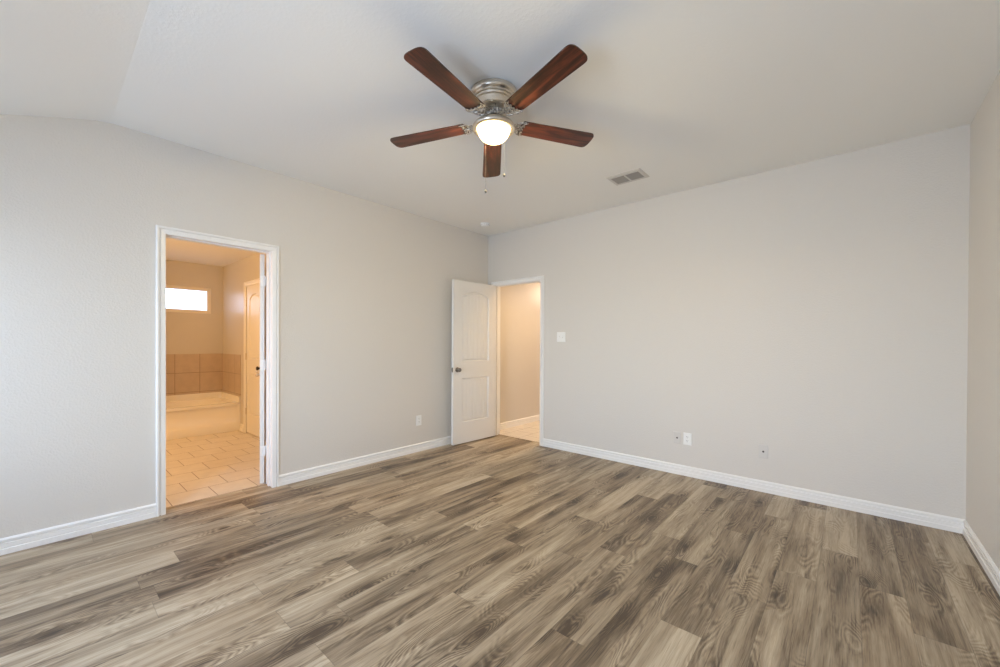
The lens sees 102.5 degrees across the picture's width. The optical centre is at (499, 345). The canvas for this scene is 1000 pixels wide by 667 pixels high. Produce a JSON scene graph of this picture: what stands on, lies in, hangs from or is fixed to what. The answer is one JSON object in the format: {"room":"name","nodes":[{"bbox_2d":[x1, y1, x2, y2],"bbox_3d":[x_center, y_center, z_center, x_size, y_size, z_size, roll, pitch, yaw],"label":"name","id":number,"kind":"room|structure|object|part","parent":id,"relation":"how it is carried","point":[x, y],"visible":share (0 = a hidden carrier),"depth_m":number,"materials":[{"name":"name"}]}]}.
{"room":"empty bedroom","nodes":[
{"label":"empty bedroom","id":0,"kind":"room"},
{"bbox_2d":[166,260,222,394],"bbox_3d":[-5.324,-0.062,5.321,0.120,2.552,2.770,1,0,41],"label":"wall","id":1,"kind":"structure","parent":0,"point":[186,333],"depth_m":6.06,"materials":[{"name":"beige paint"}]},
{"bbox_2d":[166,285,210,313],"bbox_3d":[-4.798,-0.685,5.853,0.011,0.395,0.965,1,0,41],"label":"window","id":2,"kind":"structure","parent":1,"relation":"in","point":[182,299],"depth_m":6.00,"materials":[{"name":"white glass"}]},
{"bbox_3d":[-4.798,-0.685,5.853,0.004,0.291,0.861,1,0,41],"label":"pane","id":3,"kind":"part","parent":2,"relation":"part of","materials":[{"name":"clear glass"}]},
{"bbox_2d":[166,353,240,395],"bbox_3d":[-4.557,0.430,5.469,0.850,0.599,1.540,1,0,41],"label":"wall tile","id":4,"kind":"structure","parent":1,"relation":"attached to","point":[185,373],"depth_m":6.03,"materials":[{"name":"beige tile"}]},
{"bbox_2d":[166,238,257,266],"bbox_3d":[-3.948,-1.275,4.200,3.650,0.100,2.890,1,0,41],"label":"ceiling","id":5,"kind":"structure","parent":0,"point":[176,250],"depth_m":5.37,"materials":[{"name":"white paint"}]},
{"bbox_2d":[0,114,487,538],"bbox_3d":[-1.906,-0.211,3.679,0.129,2.900,5.385,1,0,41],"label":"wall","id":6,"kind":"structure","parent":0,"point":[365,286],"depth_m":2.86,"materials":[{"name":"white paint"}]},
{"bbox_2d":[0,503,155,555],"bbox_3d":[-3.021,1.194,2.305,0.016,0.096,1.603,1,0,41],"label":"baseboard","id":7,"kind":"structure","parent":6,"relation":"attached to","point":[19,542],"depth_m":2.60,"materials":[{"name":"white paint"}]},
{"bbox_2d":[156,225,279,516],"bbox_3d":[-2.272,0.183,3.264,0.166,2.113,0.831,1,0,41],"label":"door frame","id":8,"kind":"structure","parent":6,"relation":"attached to","point":[162,232],"depth_m":3.29,"materials":[{"name":"white paint"}]},
{"bbox_3d":[-2.328,0.183,3.312,0.018,2.113,0.831,1,0,41],"label":"casing","id":9,"kind":"part","parent":8,"relation":"part of","materials":[{"name":"white paint"}]},
{"bbox_2d":[255,254,265,483],"bbox_3d":[-2.284,0.206,3.867,0.151,2.036,0.716,0,0,-29],"label":"door","id":10,"kind":"structure","parent":6,"relation":"in","point":[262,374],"depth_m":3.57,"materials":[{"name":"white paint"}]},
{"bbox_2d":[279,436,450,485],"bbox_3d":[-1.059,1.190,4.558,0.016,0.096,2.711,1,0,41],"label":"baseboard","id":11,"kind":"structure","parent":6,"relation":"attached to","point":[296,476],"depth_m":4.09,"materials":[{"name":"white paint"}]},
{"bbox_2d":[416,415,420,425],"bbox_3d":[-0.947,0.876,4.688,0.008,0.117,0.073,1,0,41],"label":"wall outlet","id":12,"kind":"object","parent":6,"relation":"attached to","point":[418,418],"visible":1,"depth_m":4.68,"materials":[{"name":"white plastic"}]},
{"bbox_2d":[223,253,265,431],"bbox_3d":[-3.038,-0.051,5.259,3.650,2.552,0.140,1,0,41],"label":"wall","id":13,"kind":"structure","parent":0,"point":[235,274],"depth_m":5.86,"materials":[{"name":"beige paint"}]},
{"bbox_2d":[244,278,259,432],"bbox_3d":[-3.321,0.171,5.401,0.743,2.104,0.018,1,0,41],"label":"door frame","id":14,"kind":"structure","parent":13,"relation":"attached to","point":[256,281],"depth_m":5.61,"materials":[{"name":"white paint"}]},
{"bbox_2d":[245,283,259,436],"bbox_3d":[-3.306,0.192,5.426,0.628,2.036,0.151,1,0,41],"label":"door","id":15,"kind":"structure","parent":13,"relation":"in","point":[252,356],"depth_m":5.44,"materials":[{"name":"white paint"}]},
{"bbox_2d":[0,421,999,666],"bbox_3d":[-0.635,1.300,4.501,8.290,0.120,8.290,1,0,41],"label":"floor","id":16,"kind":"structure","parent":0,"point":[497,550],"depth_m":2.18,"materials":[{"name":"brown wood"}]},
{"bbox_2d":[166,392,239,439],"bbox_3d":[-4.560,0.973,5.472,0.848,0.486,1.539,1,0,41],"label":"bathtub","id":17,"kind":"object","parent":16,"relation":"on","point":[198,414],"visible":0.52,"depth_m":5.56,"materials":[{"name":"white ceramic"}]},
{"bbox_2d":[166,484,266,508],"bbox_3d":[-2.313,1.238,3.301,0.026,0.004,0.729,1,0,41],"label":"threshold","id":18,"kind":"object","parent":16,"relation":"on","point":[264,484],"visible":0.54,"depth_m":3.28,"materials":[{"name":"brown wood"}]},
{"bbox_2d":[498,434,539,442],"bbox_3d":[0.269,1.238,5.319,0.773,0.004,0.024,1,0,41],"label":"threshold","id":19,"kind":"object","parent":16,"relation":"on","point":[498,434],"visible":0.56,"depth_m":5.33,"materials":[{"name":"brown wood"}]},
{"bbox_2d":[0,0,999,235],"bbox_3d":[-0.200,-1.348,2.191,4.640,0.695,5.385,1,0,41],"label":"ceiling","id":20,"kind":"structure","parent":0,"point":[688,94],"depth_m":2.25,"materials":[{"name":"white paint"}]},
{"bbox_2d":[480,222,489,226],"bbox_3d":[-0.185,-1.493,4.975,0.120,0.037,0.120,1,0,41],"label":"smoke detector","id":21,"kind":"object","parent":20,"relation":"attached to","point":[483,224],"visible":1,"depth_m":4.94,"materials":[{"name":"white plastic"}]},
{"bbox_2d":[390,44,593,192],"bbox_3d":[-0.041,-1.220,2.344,1.276,0.550,1.269,1,0,41],"label":"ceiling fan","id":22,"kind":"object","parent":20,"relation":"hanging from","point":[493,99],"visible":1,"depth_m":2.27,"materials":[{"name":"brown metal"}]},
{"bbox_3d":[-0.437,-1.300,2.490,0.503,0.006,0.135,-3,2,15],"label":"fan blade","id":23,"kind":"part","parent":22,"relation":"part of","materials":[{"name":"brown wood"}]},
{"bbox_3d":[-0.267,-1.333,2.033,0.135,0.006,0.503,3,0,34],"label":"fan blade","id":24,"kind":"part","parent":22,"relation":"part of","materials":[{"name":"brown wood"}]},
{"bbox_3d":[-0.055,-1.296,2.794,0.135,0.006,0.503,-8,-3,-3],"label":"fan blade","id":25,"kind":"part","parent":22,"relation":"part of","materials":[{"name":"brown wood"}]},
{"bbox_3d":[-0.037,-1.247,2.380,0.193,0.086,0.193,1,0,41],"label":"lamp shade","id":26,"kind":"part","parent":22,"relation":"part of","materials":[{"name":"white glass"}]},
{"bbox_3d":[0.221,-1.351,2.055,0.135,0.006,0.503,8,-9,-38],"label":"fan blade","id":27,"kind":"part","parent":22,"relation":"part of","materials":[{"name":"brown wood"}]},
{"bbox_3d":[0.352,-1.328,2.525,0.503,0.006,0.135,-1,-10,-21],"label":"fan blade","id":28,"kind":"part","parent":22,"relation":"part of","materials":[{"name":"brown wood"}]},
{"bbox_2d":[606,168,649,185],"bbox_3d":[1.134,-1.492,3.564,0.310,0.010,0.224,1,0,41],"label":"ceiling vent","id":29,"kind":"object","parent":20,"relation":"in","point":[636,174],"visible":1,"depth_m":3.55,"materials":[{"name":"grey metal"}]},
{"bbox_2d":[500,282,539,422],"bbox_3d":[0.735,-0.042,6.796,0.120,2.550,2.785,1,0,41],"label":"wall","id":30,"kind":"structure","parent":0,"point":[519,304],"depth_m":6.20,"materials":[{"name":"beige paint"}]},
{"bbox_2d":[500,414,539,429],"bbox_3d":[0.780,1.185,6.759,0.016,0.096,2.785,1,0,41],"label":"baseboard","id":31,"kind":"structure","parent":30,"relation":"attached to","point":[513,423],"depth_m":6.20,"materials":[{"name":"white paint"}]},
{"bbox_2d":[488,124,969,519],"bbox_3d":[1.572,-0.197,4.141,4.511,2.900,0.120,1,0,41],"label":"wall","id":32,"kind":"structure","parent":0,"point":[815,312],"depth_m":3.37,"materials":[{"name":"white paint"}]},
{"bbox_2d":[451,279,495,444],"bbox_3d":[-0.323,0.208,5.200,0.151,2.036,0.764,1,0,43],"label":"door","id":33,"kind":"structure","parent":32,"relation":"in","point":[473,377],"depth_m":5.16,"materials":[{"name":"white paint"}]},
{"bbox_2d":[491,275,543,445],"bbox_3d":[0.248,0.186,5.283,0.875,2.107,0.138,1,0,41],"label":"door frame","id":34,"kind":"structure","parent":32,"relation":"attached to","point":[498,284],"depth_m":5.17,"materials":[{"name":"white paint"}]},
{"bbox_2d":[557,332,564,341],"bbox_3d":[0.726,-0.101,4.786,0.117,0.117,0.019,1,0,41],"label":"light switch","id":35,"kind":"object","parent":32,"relation":"attached to","point":[560,335],"visible":1,"depth_m":4.79,"materials":[{"name":"white plastic"}]},
{"bbox_2d":[673,431,680,443],"bbox_3d":[1.729,0.901,3.916,0.070,0.115,0.016,1,0,41],"label":"cable jack","id":36,"kind":"object","parent":32,"relation":"attached to","point":[677,435],"visible":1,"depth_m":3.92,"materials":[{"name":"white plastic"}]},
{"bbox_2d":[683,432,691,445],"bbox_3d":[1.802,0.899,3.857,0.073,0.117,0.008,1,0,41],"label":"wall outlet","id":37,"kind":"object","parent":32,"relation":"attached to","point":[687,437],"visible":1,"depth_m":3.85,"materials":[{"name":"white plastic"}]},
{"bbox_2d":[543,438,964,533],"bbox_3d":[1.833,1.208,3.826,3.444,0.096,0.016,1,0,41],"label":"baseboard","id":38,"kind":"structure","parent":32,"relation":"attached to","point":[937,521],"depth_m":3.35,"materials":[{"name":"white paint"}]},
{"bbox_2d":[758,444,767,458],"bbox_3d":[2.264,0.913,3.450,0.070,0.115,0.016,1,0,41],"label":"cable jack","id":39,"kind":"object","parent":32,"relation":"attached to","point":[763,449],"visible":1,"depth_m":3.45,"materials":[{"name":"white plastic"}]},
{"bbox_2d":[966,71,999,569],"bbox_3d":[1.459,-0.177,0.668,0.120,2.900,5.265,1,0,41],"label":"wall","id":40,"kind":"structure","parent":0,"point":[983,374],"depth_m":2.36,"materials":[{"name":"white paint"}]},
{"bbox_2d":[963,520,999,595],"bbox_3d":[1.441,1.224,0.766,0.016,0.096,5.145,1,0,41],"label":"baseboard","id":41,"kind":"structure","parent":40,"relation":"attached to","point":[992,571],"depth_m":2.31,"materials":[{"name":"white paint"}]}
]}

